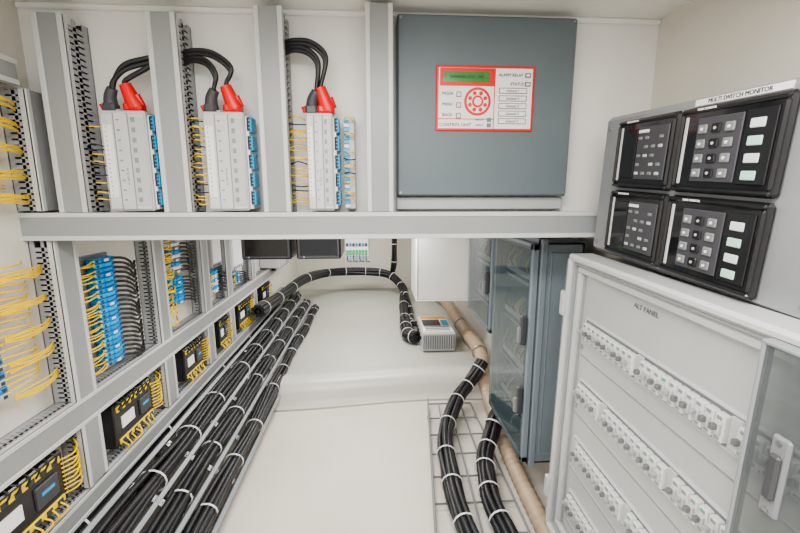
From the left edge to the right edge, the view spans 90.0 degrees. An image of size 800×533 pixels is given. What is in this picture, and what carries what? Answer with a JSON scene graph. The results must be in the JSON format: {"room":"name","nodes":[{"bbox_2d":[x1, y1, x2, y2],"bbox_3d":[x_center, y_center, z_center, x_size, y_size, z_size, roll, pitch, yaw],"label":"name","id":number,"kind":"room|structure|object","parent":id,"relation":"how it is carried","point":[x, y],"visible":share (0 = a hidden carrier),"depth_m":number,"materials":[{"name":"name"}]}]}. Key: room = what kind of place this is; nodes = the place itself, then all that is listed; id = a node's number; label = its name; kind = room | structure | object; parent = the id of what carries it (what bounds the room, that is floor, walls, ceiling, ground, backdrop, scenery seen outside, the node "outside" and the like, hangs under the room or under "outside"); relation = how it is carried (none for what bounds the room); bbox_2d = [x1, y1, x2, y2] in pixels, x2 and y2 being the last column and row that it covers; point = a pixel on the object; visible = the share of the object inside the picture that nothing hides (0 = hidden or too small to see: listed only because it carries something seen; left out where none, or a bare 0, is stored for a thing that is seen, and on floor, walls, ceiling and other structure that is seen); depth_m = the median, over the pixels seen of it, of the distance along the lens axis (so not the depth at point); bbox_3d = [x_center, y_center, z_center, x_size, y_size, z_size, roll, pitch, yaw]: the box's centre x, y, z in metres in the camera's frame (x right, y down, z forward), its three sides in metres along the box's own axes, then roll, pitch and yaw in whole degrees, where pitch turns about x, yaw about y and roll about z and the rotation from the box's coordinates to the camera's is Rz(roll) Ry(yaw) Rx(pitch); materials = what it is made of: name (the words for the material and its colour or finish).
{"room":"electrical room","nodes":[
{"label":"electrical room","id":0,"kind":"room"},
{"bbox_2d":[0,0,297,532],"bbox_3d":[-0.887,0.025,1.512,0.050,1.420,4.870,-1,10,-3],"label":"wall","id":1,"kind":"structure","parent":0,"point":[13,414],"depth_m":0.88,"materials":[{"name":"paint"}]},
{"bbox_2d":[0,53,19,85],"bbox_3d":[-0.775,-0.332,0.480,0.057,0.050,0.655,-1,10,-3],"label":"duct","id":2,"kind":"object","parent":1,"relation":"attached to","point":[8,72],"visible":1,"depth_m":0.78,"materials":[{"name":"grey plastic"}]},
{"bbox_2d":[0,260,40,402],"bbox_3d":[-0.791,0.142,0.744,0.045,0.276,0.272,-1,10,-3],"label":"block","id":3,"kind":"object","parent":1,"relation":"attached to","point":[4,393],"visible":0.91,"depth_m":0.81,"materials":[{"name":"plastic"}]},
{"bbox_2d":[0,95,58,400],"bbox_3d":[-0.782,-0.035,0.824,0.022,0.608,0.127,-1,10,-8],"label":"wire bundle","id":4,"kind":"object","parent":3,"relation":"attached to","point":[13,308],"visible":1,"depth_m":0.82,"materials":[{"name":"yellow plastic"}]},
{"bbox_2d":[0,88,58,210],"bbox_3d":[-0.798,-0.248,0.871,0.057,0.250,0.065,-1,10,-3],"label":"duct","id":5,"kind":"object","parent":1,"relation":"attached to","point":[29,115],"visible":0.78,"depth_m":0.85,"materials":[{"name":"grey plastic"}]},
{"bbox_2d":[27,241,96,402],"bbox_3d":[-0.799,0.129,0.952,0.057,0.387,0.067,-1,10,-3],"label":"duct","id":6,"kind":"object","parent":1,"relation":"attached to","point":[60,277],"visible":0.85,"depth_m":0.94,"materials":[{"name":"grey plastic"}]},
{"bbox_2d":[78,252,145,375],"bbox_3d":[-0.811,0.127,1.138,0.053,0.335,0.284,-1,10,-3],"label":"block","id":7,"kind":"object","parent":1,"relation":"attached to","point":[97,271],"visible":0.94,"depth_m":1.10,"materials":[{"name":"plastic"}]},
{"bbox_2d":[0,259,288,491],"bbox_3d":[-0.850,0.205,1.815,0.057,0.067,3.000,-1,10,-3],"label":"duct","id":8,"kind":"object","parent":1,"relation":"attached to","point":[22,448],"visible":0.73,"depth_m":1.04,"materials":[{"name":"grey plastic"}]},
{"bbox_2d":[209,268,226,294],"bbox_3d":[-0.856,0.075,1.876,0.053,0.142,0.249,-1,10,-3],"label":"block","id":9,"kind":"object","parent":8,"relation":"on","point":[214,274],"visible":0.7,"depth_m":1.84,"materials":[{"name":"plastic"}]},
{"bbox_2d":[232,269,246,283],"bbox_3d":[-0.874,0.059,2.177,0.053,0.096,0.248,-1,10,-3],"label":"block","id":10,"kind":"object","parent":8,"relation":"on","point":[236,278],"visible":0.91,"depth_m":2.13,"materials":[{"name":"plastic"}]},
{"bbox_2d":[134,240,172,342],"bbox_3d":[-0.822,0.061,1.333,0.057,0.387,0.067,-1,10,-3],"label":"duct","id":11,"kind":"object","parent":1,"relation":"attached to","point":[149,254],"visible":0.75,"depth_m":1.32,"materials":[{"name":"grey plastic"}]},
{"bbox_2d":[33,287,283,532],"bbox_3d":[-0.847,0.440,1.807,0.057,0.055,2.900,-1,10,-3],"label":"duct","id":12,"kind":"object","parent":1,"relation":"attached to","point":[82,501],"visible":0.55,"depth_m":1.19,"materials":[{"name":"grey metal"}]},
{"bbox_2d":[0,437,82,532],"bbox_3d":[-0.783,0.495,0.849,0.067,0.161,0.272,-1,10,-3],"label":"module","id":13,"kind":"object","parent":12,"relation":"on","point":[26,503],"visible":1,"depth_m":0.84,"materials":[{"name":"black plastic"}]},
{"bbox_2d":[61,414,108,487],"bbox_3d":[-0.799,0.465,1.012,0.057,0.163,0.067,-1,10,-3],"label":"duct","id":14,"kind":"object","parent":12,"relation":"on","point":[90,438],"visible":0.81,"depth_m":0.99,"materials":[{"name":"grey plastic"}]},
{"bbox_2d":[100,371,162,451],"bbox_3d":[-0.806,0.428,1.223,0.067,0.161,0.252,-1,10,-3],"label":"module","id":15,"kind":"object","parent":12,"relation":"on","point":[123,417],"visible":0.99,"depth_m":1.16,"materials":[{"name":"black plastic"}]},
{"bbox_2d":[149,355,178,406],"bbox_3d":[-0.822,0.397,1.393,0.057,0.163,0.067,-1,10,-3],"label":"duct","id":16,"kind":"object","parent":12,"relation":"on","point":[167,370],"visible":0.82,"depth_m":1.37,"materials":[{"name":"grey plastic"}]},
{"bbox_2d":[174,334,209,385],"bbox_3d":[-0.830,0.359,1.611,0.067,0.161,0.222,-1,10,-3],"label":"module","id":17,"kind":"object","parent":12,"relation":"on","point":[189,359],"visible":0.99,"depth_m":1.55,"materials":[{"name":"black plastic"}]},
{"bbox_2d":[198,323,216,364],"bbox_3d":[-0.844,0.336,1.737,0.057,0.163,0.067,-1,10,-3],"label":"duct","id":18,"kind":"object","parent":12,"relation":"on","point":[210,332],"visible":0.62,"depth_m":1.72,"materials":[{"name":"grey plastic"}]},
{"bbox_2d":[214,314,232,350],"bbox_3d":[-0.849,0.305,1.916,0.067,0.161,0.162,-1,10,-3],"label":"module","id":19,"kind":"object","parent":12,"relation":"on","point":[220,326],"visible":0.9,"depth_m":1.86,"materials":[{"name":"black plastic"}]},
{"bbox_2d":[223,308,236,342],"bbox_3d":[-0.860,0.290,1.993,0.057,0.163,0.067,-1,10,-3],"label":"duct","id":20,"kind":"object","parent":12,"relation":"on","point":[231,313],"visible":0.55,"depth_m":1.99,"materials":[{"name":"grey plastic"}]},
{"bbox_2d":[234,296,253,330],"bbox_3d":[-0.868,0.251,2.220,0.067,0.161,0.262,-1,10,-3],"label":"module","id":21,"kind":"object","parent":12,"relation":"on","point":[242,310],"visible":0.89,"depth_m":2.16,"materials":[{"name":"black plastic"}]},
{"bbox_2d":[247,289,257,318],"bbox_3d":[-0.883,0.222,2.376,0.057,0.163,0.067,-1,10,-3],"label":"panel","id":22,"kind":"object","parent":12,"relation":"on","point":[253,295],"visible":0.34,"depth_m":2.35,"materials":[{"name":"grey plastic"}]},
{"bbox_2d":[257,280,272,301],"bbox_3d":[-0.894,0.176,2.643,0.067,0.161,0.242,-1,10,-3],"label":"module","id":23,"kind":"object","parent":12,"relation":"on","point":[263,292],"visible":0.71,"depth_m":2.57,"materials":[{"name":"black plastic"}]},
{"bbox_2d":[163,240,193,275],"bbox_3d":[-0.835,-0.027,1.503,0.053,0.150,0.289,-1,10,-3],"label":"block","id":24,"kind":"object","parent":1,"relation":"attached to","point":[176,264],"visible":0.77,"depth_m":1.48,"materials":[{"name":"plastic"}]},
{"bbox_2d":[163,240,178,325],"bbox_3d":[-0.814,0.059,1.420,0.028,0.309,0.083,-1,10,-3],"label":"wire bundle","id":25,"kind":"object","parent":24,"relation":"attached to","point":[171,259],"visible":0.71,"depth_m":1.41,"materials":[{"name":"yellow plastic"}]},
{"bbox_2d":[167,273,196,308],"bbox_3d":[-0.835,0.099,1.526,0.053,0.145,0.289,-1,10,-3],"label":"block","id":26,"kind":"object","parent":1,"relation":"attached to","point":[179,297],"visible":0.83,"depth_m":1.50,"materials":[{"name":"plastic"}]},
{"bbox_2d":[186,240,212,312],"bbox_3d":[-0.844,-0.001,1.677,0.057,0.387,0.067,-1,10,-3],"label":"duct","id":27,"kind":"object","parent":1,"relation":"attached to","point":[199,247],"visible":0.68,"depth_m":1.67,"materials":[{"name":"grey plastic"}]},
{"bbox_2d":[207,240,221,268],"bbox_3d":[-0.855,-0.108,1.805,0.051,0.220,0.110,-1,10,-3],"label":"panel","id":28,"kind":"object","parent":1,"relation":"attached to","point":[214,249],"visible":0.48,"depth_m":1.79,"materials":[{"name":"plastic"}]},
{"bbox_2d":[214,240,232,297],"bbox_3d":[-0.860,-0.046,1.933,0.057,0.387,0.067,-1,10,-3],"label":"duct","id":29,"kind":"object","parent":1,"relation":"attached to","point":[225,266],"visible":0.52,"depth_m":1.93,"materials":[{"name":"grey plastic"}]},
{"bbox_2d":[229,240,242,270],"bbox_3d":[-0.877,-0.120,2.102,0.043,0.260,0.160,-1,10,-3],"label":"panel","id":30,"kind":"object","parent":1,"relation":"attached to","point":[235,245],"visible":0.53,"depth_m":2.08,"materials":[{"name":"white plastic"}]},
{"bbox_2d":[242,260,255,280],"bbox_3d":[-0.883,-0.115,2.316,0.057,0.387,0.067,-1,10,-3],"label":"duct","id":31,"kind":"object","parent":1,"relation":"attached to","point":[248,265],"visible":0.32,"depth_m":2.31,"materials":[{"name":"grey plastic"}]},
{"bbox_2d":[259,259,285,270],"bbox_3d":[-0.868,-0.125,2.727,0.135,0.310,0.190,-1,10,-3],"label":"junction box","id":32,"kind":"object","parent":1,"relation":"attached to","point":[272,264],"visible":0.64,"depth_m":2.65,"materials":[{"name":"plastic"}]},
{"bbox_2d":[17,8,658,211],"bbox_3d":[-0.107,-0.332,0.967,1.450,0.505,0.030,-1,10,-3],"label":"wall","id":33,"kind":"structure","parent":0,"point":[614,67],"depth_m":0.94,"materials":[{"name":"paint"}]},
{"bbox_2d":[30,11,109,212],"bbox_3d":[-0.712,-0.321,0.874,0.059,0.399,0.081,-1,10,-3],"label":"duct","id":34,"kind":"object","parent":33,"relation":"attached to","point":[63,54],"visible":1,"depth_m":0.85,"materials":[{"name":"grey plastic"}]},
{"bbox_2d":[144,11,205,211],"bbox_3d":[-0.492,-0.326,0.887,0.059,0.405,0.081,-1,10,-3],"label":"duct","id":35,"kind":"object","parent":33,"relation":"attached to","point":[173,83],"visible":0.95,"depth_m":0.85,"materials":[{"name":"grey plastic"}]},
{"bbox_2d":[252,5,296,211],"bbox_3d":[-0.276,-0.337,0.898,0.059,0.422,0.081,-1,10,-3],"label":"duct","id":36,"kind":"object","parent":33,"relation":"attached to","point":[271,30],"visible":0.96,"depth_m":0.86,"materials":[{"name":"grey plastic"}]},
{"bbox_2d":[18,211,597,240],"bbox_3d":[-0.177,-0.100,0.947,1.312,0.061,0.081,-1,10,-3],"label":"duct","id":37,"kind":"object","parent":33,"relation":"attached to","point":[50,226],"visible":0.97,"depth_m":0.91,"materials":[{"name":"grey plastic"}]},
{"bbox_2d":[99,83,163,210],"bbox_3d":[-0.592,-0.262,0.895,0.114,0.270,0.074,-1,10,-3],"label":"module","id":38,"kind":"object","parent":37,"relation":"on","point":[129,135],"visible":0.98,"depth_m":0.86,"materials":[{"name":"white plastic"}]},
{"bbox_2d":[109,55,149,89],"bbox_3d":[-0.564,-0.413,0.850,0.110,0.084,0.017,-2,10,-8],"label":"cable","id":39,"kind":"object","parent":38,"relation":"attached to","point":[143,61],"visible":0.69,"depth_m":0.84,"materials":[{"name":"black rubber"}]},
{"bbox_2d":[200,84,260,210],"bbox_3d":[-0.383,-0.264,0.907,0.110,0.270,0.074,-1,10,-3],"label":"module","id":40,"kind":"object","parent":37,"relation":"on","point":[230,134],"visible":1,"depth_m":0.88,"materials":[{"name":"white plastic"}]},
{"bbox_2d":[87,115,355,204],"bbox_3d":[-0.393,-0.236,0.897,0.584,0.195,0.028,-1,10,-3],"label":"wire bundle","id":41,"kind":"object","parent":40,"relation":"attached to","point":[193,126],"visible":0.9,"depth_m":0.89,"materials":[{"name":"plastic"}]},
{"bbox_2d":[301,86,341,210],"bbox_3d":[-0.179,-0.266,0.920,0.083,0.270,0.074,-1,10,-3],"label":"module","id":42,"kind":"object","parent":37,"relation":"on","point":[322,129],"visible":1,"depth_m":0.89,"materials":[{"name":"white plastic"}]},
{"bbox_2d":[14,2,660,24],"bbox_3d":[-0.106,-0.572,0.905,1.450,0.012,0.008,-1,10,-3],"label":"trim","id":43,"kind":"structure","parent":33,"relation":"attached to","point":[36,5],"depth_m":0.89,"materials":[{"name":"paint"}]},
{"bbox_2d":[344,117,356,208],"bbox_3d":[-0.116,-0.240,0.942,0.024,0.207,0.048,-1,10,-3],"label":"strip","id":44,"kind":"object","parent":33,"relation":"attached to","point":[349,125],"visible":0.97,"depth_m":0.92,"materials":[{"name":"plastic"}]},
{"bbox_2d":[365,2,393,211],"bbox_3d":[-0.046,-0.345,0.911,0.059,0.433,0.081,-1,10,-3],"label":"duct","id":45,"kind":"object","parent":33,"relation":"attached to","point":[378,16],"visible":1,"depth_m":0.87,"materials":[{"name":"grey plastic"}]},
{"bbox_2d":[396,14,577,208],"bbox_3d":[0.196,-0.349,0.941,0.408,0.426,0.051,-1,10,-3],"label":"control panel","id":46,"kind":"object","parent":33,"relation":"attached to","point":[484,103],"visible":1,"depth_m":0.92,"materials":[{"name":"metal"}]},
{"bbox_2d":[130,288,550,532],"bbox_3d":[-0.138,0.665,1.662,1.450,0.108,4.850,-1,10,-3],"label":"floor","id":47,"kind":"structure","parent":0,"point":[344,447],"depth_m":1.68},
{"bbox_2d":[82,294,313,532],"bbox_3d":[-0.724,0.552,1.911,0.308,0.243,2.950,-1,10,-3],"label":"cable tray","id":48,"kind":"object","parent":47,"relation":"on","point":[158,500],"visible":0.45,"depth_m":1.34,"materials":[{"name":"metal"}]},
{"bbox_2d":[73,304,279,532],"bbox_3d":[-0.840,0.490,1.816,0.061,0.066,2.901,-1,10,-3],"label":"cable bundle","id":49,"kind":"object","parent":48,"relation":"on","point":[93,514],"visible":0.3,"depth_m":1.28,"materials":[{"name":"black rubber"}]},
{"bbox_2d":[90,291,301,532],"bbox_3d":[-0.744,0.485,1.821,0.089,0.077,2.902,-1,10,-3],"label":"cable bundle","id":50,"kind":"object","parent":48,"relation":"on","point":[153,478],"visible":0.98,"depth_m":1.29,"materials":[{"name":"black rubber"}]},
{"bbox_2d":[145,299,310,532],"bbox_3d":[-0.672,0.540,1.835,0.078,0.066,2.902,-1,10,-3],"label":"cable bundle","id":51,"kind":"object","parent":48,"relation":"on","point":[168,517],"visible":1,"depth_m":1.37,"materials":[{"name":"black rubber"}]},
{"bbox_2d":[182,304,318,532],"bbox_3d":[-0.602,0.591,1.849,0.075,0.066,2.902,-1,10,-3],"label":"cable bundle","id":52,"kind":"object","parent":48,"relation":"on","point":[204,515],"visible":0.99,"depth_m":1.42,"materials":[{"name":"black rubber"}]},
{"bbox_2d":[251,267,419,343],"bbox_3d":[-0.388,0.230,3.049,0.990,0.322,1.576,-1,10,-3],"label":"cable bundle","id":53,"kind":"object","parent":47,"relation":"on","point":[261,308],"visible":0.94,"depth_m":3.04,"materials":[{"name":"black rubber"}]},
{"bbox_2d":[389,239,397,273],"bbox_3d":[-0.064,-0.241,3.702,0.074,0.681,0.124,-5,11,-28],"label":"cable bundle","id":54,"kind":"object","parent":53,"relation":"attached to","point":[394,243],"visible":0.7,"depth_m":3.68,"materials":[{"name":"black rubber"}]},
{"bbox_2d":[401,286,416,327],"bbox_3d":[0.075,0.313,3.092,0.079,0.137,0.853,-1,10,-3],"label":"cable bundle","id":55,"kind":"object","parent":47,"relation":"on","point":[410,309],"visible":0.74,"depth_m":3.12,"materials":[{"name":"black rubber"}]},
{"bbox_2d":[416,316,455,351],"bbox_3d":[0.218,0.418,2.538,0.208,0.122,0.345,-1,10,-3],"label":"charger","id":56,"kind":"object","parent":47,"relation":"on","point":[436,333],"visible":0.98,"depth_m":2.38,"materials":[{"name":"plastic"}]},
{"bbox_2d":[436,358,487,532],"bbox_3d":[0.248,0.655,1.382,0.245,0.180,1.362,1,10,6],"label":"cable bundle","id":57,"kind":"object","parent":47,"relation":"on","point":[451,482],"visible":1,"depth_m":1.43,"materials":[{"name":"black rubber"}]},
{"bbox_2d":[427,398,530,532],"bbox_3d":[0.217,0.736,1.417,0.314,0.053,1.007,-1,10,-3],"label":"cable tray","id":58,"kind":"object","parent":47,"relation":"on","point":[474,502],"visible":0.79,"depth_m":1.43,"materials":[{"name":"metal"}]},
{"bbox_2d":[437,301,548,532],"bbox_3d":[0.379,0.473,2.366,0.208,0.233,3.339,-1,10,-3],"label":"pipe","id":59,"kind":"object","parent":47,"relation":"on","point":[535,510],"visible":0.66,"depth_m":1.50,"materials":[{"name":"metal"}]},
{"bbox_2d":[474,409,518,532],"bbox_3d":[0.326,0.703,1.188,0.164,0.154,0.954,1,10,3],"label":"cable bundle","id":60,"kind":"object","parent":47,"relation":"on","point":[498,516],"visible":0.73,"depth_m":1.31,"materials":[{"name":"black rubber"}]},
{"bbox_2d":[12,0,691,19],"bbox_3d":[-0.137,-0.451,1.448,1.550,0.520,4.820,-1,10,-3],"label":"ceiling","id":61,"kind":"structure","parent":0,"point":[634,9],"depth_m":0.87,"materials":[{"name":"paint"}]},
{"bbox_2d":[241,239,296,259],"bbox_3d":[-0.535,-0.133,1.668,0.195,0.180,0.210,-1,10,-3],"label":"equipment unit","id":62,"kind":"object","parent":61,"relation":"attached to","point":[262,248],"visible":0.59,"depth_m":1.58,"materials":[{"name":"plastic"}]},
{"bbox_2d":[296,239,344,258],"bbox_3d":[-0.331,-0.135,1.680,0.175,0.180,0.210,-1,10,-3],"label":"equipment unit","id":63,"kind":"object","parent":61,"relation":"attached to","point":[306,248],"visible":0.56,"depth_m":1.59,"materials":[{"name":"plastic"}]},
{"bbox_2d":[297,239,410,288],"bbox_3d":[-0.286,-0.183,3.964,1.450,0.970,0.050,-1,10,-3],"label":"wall","id":64,"kind":"structure","parent":0,"point":[380,249],"depth_m":3.97,"materials":[{"name":"paint"}]},
{"bbox_2d":[344,239,369,261],"bbox_3d":[-0.172,-0.114,1.607,0.102,0.195,0.062,-1,10,-3],"label":"breaker panel","id":65,"kind":"object","parent":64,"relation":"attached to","point":[356,249],"visible":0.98,"depth_m":1.60,"materials":[{"name":"plastic"}]},
{"bbox_2d":[454,0,799,351],"bbox_3d":[0.610,0.009,1.602,0.050,1.420,4.870,-1,10,-3],"label":"wall","id":66,"kind":"structure","parent":0,"point":[706,48],"depth_m":0.79,"materials":[{"name":"paint"}]},
{"bbox_2d":[411,238,469,300],"bbox_3d":[0.306,-0.092,2.503,0.444,0.553,0.326,-1,10,-3],"label":"equipment box","id":67,"kind":"object","parent":66,"relation":"attached to","point":[439,266],"visible":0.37,"depth_m":2.36,"materials":[{"name":"plastic"}]},
{"bbox_2d":[468,238,495,332],"bbox_3d":[0.445,0.046,1.745,0.262,0.458,0.376,-1,10,-3],"label":"enclosure","id":68,"kind":"object","parent":66,"relation":"attached to","point":[482,250],"visible":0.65,"depth_m":1.83,"materials":[{"name":"clear glass"}]},
{"bbox_2d":[489,237,603,466],"bbox_3d":[0.470,0.254,1.377,0.262,0.738,0.376,-1,10,-3],"label":"enclosure","id":69,"kind":"object","parent":66,"relation":"attached to","point":[530,274],"visible":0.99,"depth_m":1.23,"materials":[{"name":"clear glass"}]},
{"bbox_2d":[544,253,799,532],"bbox_3d":[0.509,0.396,0.690,0.250,0.758,0.688,-1,10,-3],"label":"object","id":70,"kind":"object","parent":66,"relation":"attached to","point":[657,370],"depth_m":0.64,"materials":[{"name":"plastic"}]},
{"bbox_2d":[593,77,799,319],"bbox_3d":[0.542,-0.118,0.639,0.196,0.318,0.556,-1,10,-3],"label":"display panel","id":71,"kind":"object","parent":70,"relation":"on","point":[703,192],"visible":1,"depth_m":0.58,"materials":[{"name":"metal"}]}
]}

